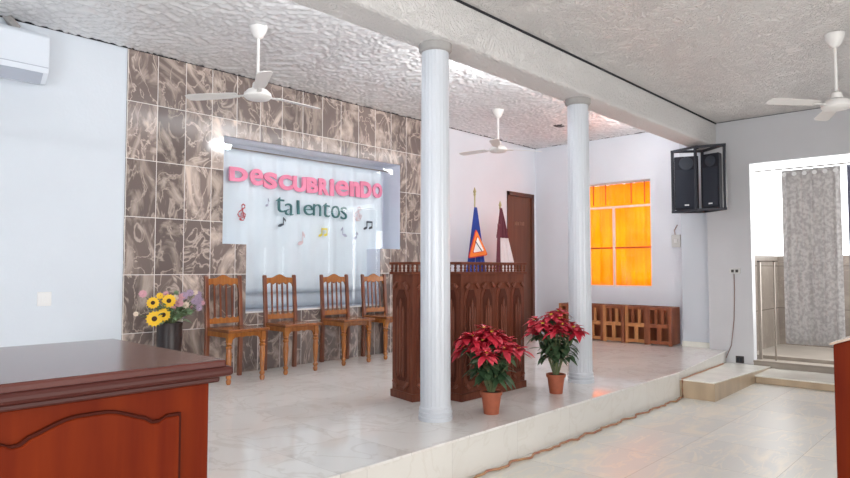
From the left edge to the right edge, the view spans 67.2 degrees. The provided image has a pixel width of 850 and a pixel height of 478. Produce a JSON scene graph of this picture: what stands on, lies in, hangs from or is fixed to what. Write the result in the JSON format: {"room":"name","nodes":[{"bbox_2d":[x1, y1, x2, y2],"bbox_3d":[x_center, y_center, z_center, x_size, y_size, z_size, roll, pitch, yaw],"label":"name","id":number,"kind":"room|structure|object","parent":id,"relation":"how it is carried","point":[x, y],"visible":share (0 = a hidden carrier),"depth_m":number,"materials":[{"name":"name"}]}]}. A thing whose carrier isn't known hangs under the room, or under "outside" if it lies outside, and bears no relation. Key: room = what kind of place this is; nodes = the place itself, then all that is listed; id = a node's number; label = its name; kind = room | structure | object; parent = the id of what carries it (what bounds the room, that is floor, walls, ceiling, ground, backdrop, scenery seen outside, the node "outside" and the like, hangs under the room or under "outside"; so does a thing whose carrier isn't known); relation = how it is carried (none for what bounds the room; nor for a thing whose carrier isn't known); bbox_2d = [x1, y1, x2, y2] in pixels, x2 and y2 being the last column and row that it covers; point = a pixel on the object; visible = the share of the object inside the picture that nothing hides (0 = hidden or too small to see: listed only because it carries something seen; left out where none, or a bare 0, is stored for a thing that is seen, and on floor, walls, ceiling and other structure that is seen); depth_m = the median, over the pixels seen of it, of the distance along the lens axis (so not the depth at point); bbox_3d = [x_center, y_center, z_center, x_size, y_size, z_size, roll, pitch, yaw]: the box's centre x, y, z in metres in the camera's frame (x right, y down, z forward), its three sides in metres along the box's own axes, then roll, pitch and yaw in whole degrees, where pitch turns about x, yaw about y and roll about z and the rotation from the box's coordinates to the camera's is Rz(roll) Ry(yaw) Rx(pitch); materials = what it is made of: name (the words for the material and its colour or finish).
{"room":"house of worship","nodes":[
{"label":"house of worship","id":0,"kind":"room"},
{"bbox_2d":[0,17,535,346],"bbox_3d":[-2.474,-0.199,7.501,0.410,3.500,13.600,-2,-4,43],"label":"wall","id":1,"kind":"structure","parent":0,"point":[63,139],"depth_m":6.27,"materials":[{"name":"white paint"}]},
{"bbox_2d":[2,16,20,27],"bbox_3d":[-3.763,-1.975,5.824,0.106,0.155,0.142,-2,-4,43],"label":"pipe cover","id":2,"kind":"object","parent":1,"relation":"attached to","point":[9,20],"visible":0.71,"depth_m":5.79,"materials":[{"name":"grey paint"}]},
{"bbox_2d":[0,23,49,84],"bbox_3d":[-3.856,-1.667,5.603,0.238,0.464,0.960,-2,-4,43],"label":"air conditioner","id":3,"kind":"object","parent":1,"relation":"attached to","point":[24,54],"visible":1,"depth_m":5.74,"materials":[{"name":"white plastic"}]},
{"bbox_2d":[37,292,51,305],"bbox_3d":[-3.558,0.561,5.982,0.018,0.130,0.120,-2,-4,43],"label":"light switch","id":4,"kind":"object","parent":1,"relation":"attached to","point":[43,298],"visible":1,"depth_m":5.98,"materials":[{"name":"white plastic"}]},
{"bbox_2d":[245,290,361,308],"bbox_3d":[-1.625,0.477,8.573,0.030,0.830,2.111,-2,-4,43],"label":"sheet","id":5,"kind":"object","parent":1,"relation":"hanging from","point":[253,300],"visible":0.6,"depth_m":8.56,"materials":[{"name":"white fabric"}]},
{"bbox_2d":[224,146,387,171],"bbox_3d":[-1.548,-1.067,8.635,0.016,0.016,2.880,-2,-4,43],"label":"wire","id":6,"kind":"object","parent":1,"relation":"attached to","point":[224,146],"visible":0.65,"depth_m":8.52,"materials":[{"name":"silver metal"}]},
{"bbox_2d":[222,148,380,292],"bbox_3d":[-1.599,-0.174,8.560,0.062,1.750,2.756,-2,-4,43],"label":"banner","id":7,"kind":"object","parent":6,"relation":"hanging from","point":[272,250],"visible":0.8,"depth_m":8.46,"materials":[{"name":"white fabric"}]},
{"bbox_2d":[229,166,247,181],"bbox_3d":[-2.270,-0.785,7.792,0.020,0.173,0.254,-2,-3,43],"label":"paper letter","id":8,"kind":"object","parent":7,"relation":"attached to","point":[232,170],"visible":1,"depth_m":7.77,"materials":[{"name":"pink paper"}]},
{"bbox_2d":[237,204,245,220],"bbox_3d":[-2.234,-0.328,7.803,0.014,0.213,0.119,-2,-4,43],"label":"note","id":9,"kind":"object","parent":7,"relation":"attached to","point":[243,213],"visible":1,"depth_m":7.81,"materials":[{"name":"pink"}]},
{"bbox_2d":[249,169,262,185],"bbox_3d":[-2.099,-0.770,7.975,0.020,0.208,0.187,-2,-2,43],"label":"paper letter","id":10,"kind":"object","parent":7,"relation":"attached to","point":[252,176],"visible":1,"depth_m":7.96,"materials":[{"name":"pink paper"}]},
{"bbox_2d":[263,172,276,188],"bbox_3d":[-1.963,-0.740,8.121,0.020,0.211,0.202,-2,-4,43],"label":"paper letter","id":11,"kind":"object","parent":7,"relation":"attached to","point":[266,176],"visible":1,"depth_m":8.11,"materials":[{"name":"pink paper"}]},
{"bbox_2d":[276,197,284,211],"bbox_3d":[-1.859,-0.441,8.219,0.020,0.194,0.136,-2,-3,43],"label":"paper letter","id":12,"kind":"object","parent":7,"relation":"attached to","point":[278,199],"visible":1,"depth_m":8.20,"materials":[{"name":"teal paper"}]},
{"bbox_2d":[278,175,292,189],"bbox_3d":[-1.805,-0.733,8.291,0.020,0.200,0.213,-2,-4,43],"label":"paper letter","id":13,"kind":"object","parent":7,"relation":"attached to","point":[281,179],"visible":1,"depth_m":8.27,"materials":[{"name":"pink paper"}]},
{"bbox_2d":[285,203,293,214],"bbox_3d":[-1.765,-0.385,8.318,0.020,0.154,0.129,-2,-4,43],"label":"paper letter","id":14,"kind":"object","parent":7,"relation":"attached to","point":[289,204],"visible":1,"depth_m":8.32,"materials":[{"name":"teal paper"}]},
{"bbox_2d":[296,200,299,213],"bbox_3d":[-1.668,-0.417,8.423,0.020,0.185,0.043,-2,-4,43],"label":"paper letter","id":15,"kind":"object","parent":7,"relation":"attached to","point":[298,201],"visible":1,"depth_m":8.42,"materials":[{"name":"teal paper"}]},
{"bbox_2d":[292,176,305,191],"bbox_3d":[-1.659,-0.723,8.448,0.020,0.205,0.209,-2,-4,43],"label":"paper letter","id":16,"kind":"object","parent":7,"relation":"attached to","point":[294,182],"visible":1,"depth_m":8.43,"materials":[{"name":"pink paper"}]},
{"bbox_2d":[298,231,304,244],"bbox_3d":[-1.629,-0.008,8.441,0.006,0.183,0.110,-2,-4,43],"label":"paper note","id":17,"kind":"object","parent":7,"relation":"attached to","point":[303,234],"visible":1,"depth_m":8.45,"materials":[{"name":"pink"}]},
{"bbox_2d":[303,205,312,214],"bbox_3d":[-1.557,-0.388,8.542,0.020,0.139,0.146,-2,-4,43],"label":"paper letter","id":18,"kind":"object","parent":7,"relation":"attached to","point":[305,206],"visible":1,"depth_m":8.52,"materials":[{"name":"teal paper"}]},
{"bbox_2d":[306,177,317,192],"bbox_3d":[-1.516,-0.721,8.602,0.020,0.211,0.197,-2,-3,43],"label":"paper letter","id":19,"kind":"object","parent":7,"relation":"attached to","point":[309,180],"visible":1,"depth_m":8.58,"materials":[{"name":"pink paper"}]},
{"bbox_2d":[313,204,320,215],"bbox_3d":[-1.458,-0.393,8.650,0.020,0.158,0.130,-2,-5,43],"label":"paper letter","id":20,"kind":"object","parent":7,"relation":"attached to","point":[314,205],"visible":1,"depth_m":8.64,"materials":[{"name":"teal paper"}]},
{"bbox_2d":[318,228,327,236],"bbox_3d":[-1.387,-0.089,8.705,0.006,0.120,0.150,-2,-4,43],"label":"paper note","id":21,"kind":"object","parent":7,"relation":"attached to","point":[319,235],"visible":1,"depth_m":8.71,"materials":[{"name":"yellow paper"}]},
{"bbox_2d":[318,178,328,194],"bbox_3d":[-1.385,-0.711,8.743,0.020,0.227,0.181,-2,-4,43],"label":"paper letter","id":22,"kind":"object","parent":7,"relation":"attached to","point":[321,182],"visible":1,"depth_m":8.71,"materials":[{"name":"pink paper"}]},
{"bbox_2d":[323,203,329,216],"bbox_3d":[-1.353,-0.397,8.763,0.020,0.194,0.117,-2,-4,43],"label":"paper letter","id":23,"kind":"object","parent":7,"relation":"attached to","point":[325,205],"visible":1,"depth_m":8.75,"materials":[{"name":"teal paper"}]},
{"bbox_2d":[329,179,333,195],"bbox_3d":[-1.288,-0.714,8.847,0.020,0.237,0.074,-2,-4,43],"label":"paper letter","id":24,"kind":"object","parent":7,"relation":"attached to","point":[331,184],"visible":1,"depth_m":8.83,"materials":[{"name":"pink paper"}]},
{"bbox_2d":[331,206,339,217],"bbox_3d":[-1.241,-0.374,8.883,0.020,0.170,0.147,-2,-4,43],"label":"paper letter","id":25,"kind":"object","parent":7,"relation":"attached to","point":[333,207],"visible":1,"depth_m":8.87,"materials":[{"name":"teal paper"}]},
{"bbox_2d":[335,181,348,195],"bbox_3d":[-1.163,-0.712,8.982,0.020,0.218,0.236,-2,-4,43],"label":"paper letter","id":26,"kind":"object","parent":7,"relation":"attached to","point":[338,187],"visible":1,"depth_m":8.97,"materials":[{"name":"pink paper"}]},
{"bbox_2d":[340,207,346,218],"bbox_3d":[-1.141,-0.363,8.990,0.020,0.175,0.108,-2,-3,43],"label":"paper letter","id":27,"kind":"object","parent":7,"relation":"attached to","point":[342,208],"visible":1,"depth_m":8.98,"materials":[{"name":"teal paper"}]},
{"bbox_2d":[349,181,359,196],"bbox_3d":[-1.006,-0.713,9.152,0.020,0.218,0.189,-2,-3,43],"label":"paper letter","id":28,"kind":"object","parent":7,"relation":"attached to","point":[352,184],"visible":1,"depth_m":9.14,"materials":[{"name":"pink paper"}]},
{"bbox_2d":[354,207,361,220],"bbox_3d":[-0.964,-0.363,9.175,0.014,0.212,0.157,-2,-4,43],"label":"paper note","id":29,"kind":"object","parent":7,"relation":"attached to","point":[356,219],"visible":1,"depth_m":9.18,"materials":[{"name":"pink"}]},
{"bbox_2d":[360,181,371,197],"bbox_3d":[-0.862,-0.714,9.306,0.020,0.240,0.222,-2,-4,43],"label":"paper letter","id":30,"kind":"object","parent":7,"relation":"attached to","point":[362,183],"visible":1,"depth_m":9.28,"materials":[{"name":"pink paper"}]},
{"bbox_2d":[363,221,372,229],"bbox_3d":[-0.829,-0.197,9.312,0.006,0.128,0.171,-2,-4,43],"label":"paper note","id":31,"kind":"object","parent":7,"relation":"attached to","point":[364,228],"visible":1,"depth_m":9.32,"materials":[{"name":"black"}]},
{"bbox_2d":[372,183,381,197],"bbox_3d":[-0.707,-0.716,9.474,0.020,0.218,0.190,-2,-4,43],"label":"paper letter","id":32,"kind":"object","parent":7,"relation":"attached to","point":[375,185],"visible":1,"depth_m":9.46,"materials":[{"name":"pink paper"}]},
{"bbox_2d":[245,304,378,312],"bbox_3d":[-1.354,-0.116,8.410,0.050,2.060,2.880,-2,-4,43],"label":"window","id":33,"kind":"structure","parent":1,"relation":"in","point":[374,304],"depth_m":8.13,"materials":[{"name":"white glass"}]},
{"bbox_2d":[507,191,534,333],"bbox_3d":[1.734,0.451,11.749,0.140,2.600,0.850,-2,-4,43],"label":"door","id":34,"kind":"structure","parent":1,"relation":"in","point":[520,206],"depth_m":11.86,"materials":[{"name":"brown wood"}]},
{"bbox_2d":[121,49,420,372],"bbox_3d":[-1.465,-0.163,8.276,0.012,3.500,4.730,-2,-4,43],"label":"tiled wall","id":35,"kind":"structure","parent":0,"point":[174,154],"depth_m":7.24,"materials":[{"name":"brown tile"}]},
{"bbox_2d":[0,15,533,148],"bbox_3d":[-2.413,-1.948,7.322,0.010,0.022,13.300,-2,-4,43],"label":"trim","id":36,"kind":"structure","parent":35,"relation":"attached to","point":[0,15],"depth_m":7.26,"materials":[{"name":"black"}]},
{"bbox_2d":[0,0,647,148],"bbox_3d":[0.132,-1.922,7.823,3.080,0.015,9.100,-2,-4,43],"label":"ceiling","id":37,"kind":"structure","parent":0,"point":[306,49],"depth_m":6.81,"materials":[{"name":"white paint"}]},
{"bbox_2d":[185,23,320,108],"bbox_3d":[-1.465,-1.653,6.152,1.297,0.712,1.135,-2,-4,41],"label":"ceiling fan","id":38,"kind":"object","parent":37,"relation":"hanging from","point":[257,93],"visible":1,"depth_m":6.00,"materials":[{"name":"white"}]},
{"bbox_2d":[459,108,541,155],"bbox_3d":[1.196,-1.548,9.242,1.075,0.632,1.227,1,-3,-18],"label":"ceiling fan","id":39,"kind":"object","parent":37,"relation":"hanging from","point":[497,147],"visible":1,"depth_m":9.15,"materials":[{"name":"white"}]},
{"bbox_2d":[207,333,726,477],"bbox_3d":[-1.094,1.636,6.063,4.050,0.300,13.500,-2,-4,43],"label":"floor","id":40,"kind":"structure","parent":0,"point":[335,420],"depth_m":5.40,"materials":[{"name":"beige tile"}]},
{"bbox_2d":[133,289,204,350],"bbox_3d":[-2.579,1.005,6.494,0.602,1.000,0.552,0,-3,-10],"label":"flower vase","id":41,"kind":"object","parent":40,"relation":"on","point":[169,335],"visible":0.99,"depth_m":6.40,"materials":[{"name":"black ceramic"}]},
{"bbox_2d":[204,275,269,384],"bbox_3d":[-2.061,0.959,6.954,0.554,1.136,0.508,-2,-4,41],"label":"wooden chair","id":42,"kind":"object","parent":40,"relation":"on","point":[240,330],"visible":0.95,"depth_m":6.96,"materials":[{"name":"brown wood"}]},
{"bbox_2d":[262,274,321,374],"bbox_3d":[-1.589,0.989,7.592,0.554,1.136,0.508,-3,-4,45],"label":"wooden chair","id":43,"kind":"object","parent":40,"relation":"on","point":[286,327],"visible":1,"depth_m":7.61,"materials":[{"name":"brown wood"}]},
{"bbox_2d":[319,274,374,365],"bbox_3d":[-1.020,1.021,8.278,0.554,1.136,0.508,-3,-4,44],"label":"wooden chair","id":44,"kind":"object","parent":40,"relation":"on","point":[345,322],"visible":1,"depth_m":8.28,"materials":[{"name":"brown wood"}]},
{"bbox_2d":[360,274,392,359],"bbox_3d":[-0.537,1.046,8.812,0.554,1.136,0.508,-2,-4,43],"label":"wooden chair","id":45,"kind":"object","parent":40,"relation":"on","point":[385,318],"visible":0.8,"depth_m":8.84,"materials":[{"name":"brown wood"}]},
{"bbox_2d":[389,262,420,401],"bbox_3d":[-0.093,0.850,6.020,0.345,1.265,0.405,2,-3,-34],"label":"stand","id":46,"kind":"object","parent":40,"relation":"on","point":[406,286],"visible":0.61,"depth_m":5.87,"materials":[{"name":"brown wood"}]},
{"bbox_2d":[418,39,452,422],"bbox_3d":[0.084,-0.077,5.199,0.276,3.040,0.276,-2,-4,43],"label":"column","id":47,"kind":"structure","parent":40,"relation":"on","point":[435,406],"depth_m":5.10,"materials":[{"name":"grey paint"}]},
{"bbox_2d":[289,0,715,149],"bbox_3d":[-0.110,-1.909,5.076,0.340,0.610,13.150,-2,-4,43],"label":"ceiling beam","id":48,"kind":"structure","parent":47,"relation":"on","point":[481,42],"depth_m":5.91,"materials":[{"name":"white paint"}]},
{"bbox_2d":[455,0,715,123],"bbox_3d":[-0.032,-1.963,4.904,0.012,0.019,13.000,-2,-4,43],"label":"trim","id":49,"kind":"structure","parent":48,"relation":"attached to","point":[459,1],"depth_m":6.48,"materials":[{"name":"black"}]},
{"bbox_2d":[671,143,726,212],"bbox_3d":[4.086,-0.894,9.461,0.418,0.987,0.784,1,-3,-25],"label":"cage","id":50,"kind":"object","parent":48,"relation":"hanging from","point":[695,151],"visible":0.99,"depth_m":9.33,"materials":[{"name":"black metal"}]},
{"bbox_2d":[674,156,698,209],"bbox_3d":[3.926,-0.831,9.613,0.335,0.800,0.180,-1,-3,21],"label":"loudspeaker","id":51,"kind":"object","parent":50,"relation":"in","point":[683,166],"visible":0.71,"depth_m":9.54,"materials":[{"name":"black plastic"}]},
{"bbox_2d":[675,169,694,207],"bbox_3d":[3.899,-0.749,9.539,0.300,0.570,0.012,-1,-3,21],"label":"grille","id":52,"kind":"object","parent":51,"relation":"attached to","point":[684,178],"depth_m":9.54,"materials":[{"name":"black fabric"}]},
{"bbox_2d":[702,152,722,207],"bbox_3d":[4.199,-0.844,9.324,0.160,0.800,0.265,2,-3,-32],"label":"loudspeaker","id":53,"kind":"object","parent":50,"relation":"in","point":[712,162],"visible":0.88,"depth_m":9.26,"materials":[{"name":"black plastic"}]},
{"bbox_2d":[703,166,717,206],"bbox_3d":[4.143,-0.761,9.285,0.012,0.570,0.230,2,-3,-32],"label":"grille","id":54,"kind":"object","parent":53,"relation":"attached to","point":[710,173],"depth_m":9.28,"materials":[{"name":"black fabric"}]},
{"bbox_2d":[466,187,486,271],"bbox_3d":[0.801,0.426,10.155,0.280,2.500,0.575,-2,-4,43],"label":"flag","id":55,"kind":"object","parent":40,"relation":"on","point":[477,251],"visible":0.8,"depth_m":10.09,"materials":[{"name":"blue fabric"}]},
{"bbox_2d":[450,262,526,401],"bbox_3d":[0.599,0.861,6.241,0.255,1.265,1.065,-2,-4,43],"label":"pulpit","id":56,"kind":"object","parent":40,"relation":"on","point":[494,298],"visible":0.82,"depth_m":6.04,"materials":[{"name":"brown wood"}]},
{"bbox_2d":[451,324,534,414],"bbox_3d":[0.518,1.083,5.336,0.615,0.735,0.694,2,-3,-30],"label":"poinsettia","id":57,"kind":"object","parent":40,"relation":"on","point":[491,347],"visible":1,"depth_m":5.26,"materials":[{"name":"plant"}]},
{"bbox_2d":[496,202,513,270],"bbox_3d":[1.386,0.537,10.825,0.280,2.340,0.690,-2,-4,43],"label":"flag","id":58,"kind":"object","parent":40,"relation":"on","point":[504,254],"visible":0.67,"depth_m":10.72,"materials":[{"name":"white fabric"}]},
{"bbox_2d":[521,308,588,393],"bbox_3d":[1.252,1.082,6.204,0.606,0.820,0.657,1,-3,-26],"label":"poinsettia","id":59,"kind":"object","parent":40,"relation":"on","point":[550,344],"visible":1,"depth_m":6.14,"materials":[{"name":"plant"}]},
{"bbox_2d":[559,302,568,336],"bbox_3d":[2.624,1.428,11.251,0.412,0.600,0.340,-2,-4,43],"label":"slatted bench","id":60,"kind":"object","parent":40,"relation":"on","point":[561,305],"visible":0.23,"depth_m":11.25,"materials":[{"name":"brown wood"}]},
{"bbox_2d":[565,96,593,383],"bbox_3d":[1.663,0.003,6.897,0.276,3.040,0.276,-2,-4,43],"label":"column","id":61,"kind":"structure","parent":40,"relation":"on","point":[579,229],"depth_m":6.81,"materials":[{"name":"grey paint"}]},
{"bbox_2d":[592,303,606,340],"bbox_3d":[2.946,1.416,10.980,0.412,0.600,0.340,-2,-4,43],"label":"slatted bench","id":62,"kind":"object","parent":40,"relation":"on","point":[597,309],"visible":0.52,"depth_m":10.84,"materials":[{"name":"brown wood"}]},
{"bbox_2d":[603,304,626,342],"bbox_3d":[3.225,1.402,10.693,0.372,0.600,0.340,-2,-4,43],"label":"slatted bench","id":63,"kind":"object","parent":40,"relation":"on","point":[613,314],"visible":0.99,"depth_m":10.64,"materials":[{"name":"brown wood"}]},
{"bbox_2d":[625,305,648,343],"bbox_3d":[3.518,1.391,10.450,0.372,0.600,0.340,-2,-4,43],"label":"slatted bench","id":64,"kind":"object","parent":40,"relation":"on","point":[635,315],"visible":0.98,"depth_m":10.40,"materials":[{"name":"brown wood"}]},
{"bbox_2d":[647,306,679,346],"bbox_3d":[3.790,1.378,10.170,0.392,0.600,0.340,-2,-4,43],"label":"slatted bench","id":65,"kind":"object","parent":40,"relation":"on","point":[663,322],"visible":1,"depth_m":10.10,"materials":[{"name":"brown wood"}]},
{"bbox_2d":[480,389,501,414],"bbox_3d":[0.551,1.358,5.326,0.188,0.186,0.188,-2,-4,43],"label":"pot","id":66,"kind":"object","parent":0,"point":[491,398],"depth_m":5.27,"materials":[{"name":"ceramic"}]},
{"bbox_2d":[546,372,565,393],"bbox_3d":[1.269,1.399,6.201,0.188,0.186,0.188,-2,-4,43],"label":"pot","id":67,"kind":"object","parent":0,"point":[555,380],"depth_m":6.14,"materials":[{"name":"ceramic"}]},
{"bbox_2d":[535,132,682,343],"bbox_3d":[3.303,-0.029,11.139,3.700,3.500,0.200,-2,-4,43],"label":"wall","id":68,"kind":"structure","parent":0,"point":[640,156],"depth_m":11.07,"materials":[{"name":"paint"}]},
{"bbox_2d":[590,181,651,285],"bbox_3d":[3.284,-0.064,11.238,1.522,1.780,0.077,-2,-4,43],"label":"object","id":69,"kind":"object","parent":68,"relation":"hanging from","point":[632,224],"visible":0.59,"depth_m":11.12,"materials":[{"name":"orange glass"}]},
{"bbox_2d":[590,179,651,287],"bbox_3d":[3.224,-0.072,11.177,1.546,1.810,0.044,-2,-4,43],"label":"window","id":70,"kind":"structure","parent":68,"relation":"in","point":[614,247],"depth_m":11.08,"materials":[{"name":"white paint"}]},
{"bbox_2d":[671,225,680,246],"bbox_3d":[4.035,-0.051,10.281,0.140,0.364,0.062,-2,-4,43],"label":"switch box","id":71,"kind":"object","parent":68,"relation":"attached to","point":[676,239],"visible":0.9,"depth_m":10.26,"materials":[{"name":"grey plastic"}]},
{"bbox_2d":[468,383,836,477],"bbox_3d":[2.541,1.668,2.478,6.750,0.100,13.200,-2,-4,43],"label":"floor","id":72,"kind":"structure","parent":0,"point":[758,430],"depth_m":5.51,"materials":[{"name":"beige tile"}]},
{"bbox_2d":[0,339,232,477],"bbox_3d":[-1.861,0.971,1.501,0.970,1.200,2.560,-2,-4,43],"label":"table","id":73,"kind":"object","parent":72,"relation":"on","point":[104,408],"visible":1,"depth_m":1.91,"materials":[{"name":"red wood"}]},
{"bbox_2d":[473,363,723,477],"bbox_3d":[1.667,1.675,6.046,0.222,0.224,8.176,-2,-4,41],"label":"cable","id":74,"kind":"object","parent":72,"relation":"on","point":[636,414],"visible":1,"depth_m":5.72,"materials":[{"name":"brown plastic"}]},
{"bbox_2d":[755,377,834,391],"bbox_3d":[5.790,1.814,7.627,3.200,0.090,0.790,-2,-4,43],"label":"step","id":75,"kind":"structure","parent":72,"relation":"on","point":[762,380],"depth_m":8.10,"materials":[{"name":"beige tile"}]},
{"bbox_2d":[830,336,849,477],"bbox_3d":[2.441,1.053,3.474,0.322,1.222,0.400,-2,-4,43],"label":"lectern","id":76,"kind":"object","parent":72,"relation":"on","point":[841,347],"visible":1,"depth_m":3.43,"materials":[{"name":"red wood"}]},
{"bbox_2d":[461,0,849,122],"bbox_3d":[2.523,-2.152,2.674,6.800,0.150,13.200,-2,-4,43],"label":"ceiling","id":77,"kind":"structure","parent":0,"point":[717,60],"depth_m":6.22,"materials":[{"name":"white paint"}]},
{"bbox_2d":[765,31,849,120],"bbox_3d":[3.672,-1.558,5.941,1.105,0.722,1.262,0,-3,-9],"label":"ceiling fan","id":78,"kind":"object","parent":77,"relation":"hanging from","point":[837,102],"visible":1,"depth_m":5.92,"materials":[{"name":"white"}]},
{"bbox_2d":[679,144,709,342],"bbox_3d":[4.255,-0.082,9.997,0.450,3.500,0.180,-2,-4,43],"label":"wall","id":79,"kind":"structure","parent":0,"point":[694,236],"depth_m":9.91,"materials":[{"name":"grey paint"}]},
{"bbox_2d":[682,341,709,347],"bbox_3d":[4.187,1.623,9.844,0.450,0.080,0.020,-2,-4,43],"label":"baseboard","id":80,"kind":"structure","parent":79,"relation":"attached to","point":[684,343],"depth_m":9.84,"materials":[{"name":"tile"}]},
{"bbox_2d":[680,367,770,401],"bbox_3d":[3.854,1.792,8.328,0.647,0.200,2.400,-2,-4,43],"label":"step","id":81,"kind":"structure","parent":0,"point":[691,390],"depth_m":7.43,"materials":[{"name":"beige tile"}]},
{"bbox_2d":[680,359,833,383],"bbox_3d":[4.648,1.762,7.810,2.517,0.212,2.720,-2,-4,43],"label":"step","id":82,"kind":"structure","parent":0,"point":[727,371],"depth_m":8.61,"materials":[{"name":"tile"}]},
{"bbox_2d":[706,108,849,364],"bbox_3d":[6.874,-0.055,7.376,6.950,3.800,0.150,-2,-4,43],"label":"wall","id":83,"kind":"structure","parent":0,"point":[793,136],"depth_m":9.34,"materials":[{"name":"paint"}]},
{"bbox_2d":[729,268,739,273],"bbox_3d":[4.548,0.470,9.397,0.150,0.075,0.022,-2,-4,43],"label":"wall outlet","id":84,"kind":"object","parent":83,"relation":"attached to","point":[731,270],"visible":1,"depth_m":9.39,"materials":[{"name":"grey plastic"}]},
{"bbox_2d":[726,276,734,357],"bbox_3d":[4.437,1.175,9.461,0.291,1.315,0.012,-2,-4,43],"label":"power cable","id":85,"kind":"object","parent":84,"relation":"hanging from","point":[734,276],"visible":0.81,"depth_m":9.38,"materials":[{"name":"brown plastic"}]},
{"bbox_2d":[736,356,743,362],"bbox_3d":[4.578,1.754,9.309,0.110,0.100,0.022,-2,-4,43],"label":"wall outlet","id":86,"kind":"object","parent":83,"relation":"attached to","point":[739,359],"visible":1,"depth_m":9.30,"materials":[{"name":"grey plastic"}]},
{"bbox_2d":[757,261,762,358],"bbox_3d":[4.889,1.034,9.341,0.040,1.430,0.040,-2,-4,43],"label":"trim","id":87,"kind":"structure","parent":83,"relation":"attached to","point":[758,263],"depth_m":9.33,"materials":[{"name":"silver metal"}]},
{"bbox_2d":[719,107,820,122],"bbox_3d":[6.876,-1.854,7.352,6.800,0.007,0.006,-2,-4,43],"label":"trim","id":88,"kind":"structure","parent":83,"relation":"attached to","point":[820,107],"depth_m":9.15,"materials":[{"name":"black"}]},
{"bbox_2d":[758,261,783,360],"bbox_3d":[5.044,1.026,9.184,0.480,1.430,0.020,-2,-4,43],"label":"trim","id":89,"kind":"structure","parent":83,"relation":"attached to","point":[758,261],"depth_m":9.19,"materials":[{"name":"silver metal"}]},
{"bbox_2d":[753,360,833,368],"bbox_3d":[5.498,1.715,8.450,2.140,0.025,0.030,-2,-4,43],"label":"trim","id":90,"kind":"structure","parent":83,"relation":"attached to","point":[759,361],"depth_m":8.82,"materials":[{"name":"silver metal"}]},
{"bbox_2d":[752,162,849,172],"bbox_3d":[5.596,-1.020,8.685,2.140,0.022,0.022,-2,-4,43],"label":"curtain rod","id":91,"kind":"object","parent":83,"relation":"attached to","point":[843,162],"visible":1,"depth_m":8.95,"materials":[{"name":"silver metal"}]},
{"bbox_2d":[781,166,845,346],"bbox_3d":[5.356,0.240,8.852,0.721,2.450,0.060,-2,-4,43],"label":"curtain","id":92,"kind":"object","parent":91,"relation":"hanging from","point":[811,198],"visible":0.98,"depth_m":8.84,"materials":[{"name":"white fabric"}]},
{"bbox_2d":[847,165,849,255],"bbox_3d":[5.993,0.192,8.263,0.864,2.410,0.064,-2,-4,43],"label":"curtain","id":93,"kind":"object","parent":91,"relation":"hanging from","point":[848,166],"visible":1,"depth_m":8.58,"materials":[{"name":"white fabric"}]},
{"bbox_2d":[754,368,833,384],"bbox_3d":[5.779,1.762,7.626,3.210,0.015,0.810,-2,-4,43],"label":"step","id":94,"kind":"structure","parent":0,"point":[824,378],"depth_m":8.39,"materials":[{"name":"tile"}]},
{"bbox_2d":[757,344,833,364],"bbox_3d":[6.611,1.785,9.140,3.450,0.190,1.900,-2,-4,43],"label":"floor","id":95,"kind":"structure","parent":0,"point":[811,354],"depth_m":9.55,"materials":[{"name":"beige tile"}]},
{"bbox_2d":[755,255,849,350],"bbox_3d":[6.560,0.948,9.124,3.450,1.480,1.950,-2,-4,43],"label":"wall","id":96,"kind":"structure","parent":0,"point":[768,333],"depth_m":10.35,"materials":[{"name":"paint"}]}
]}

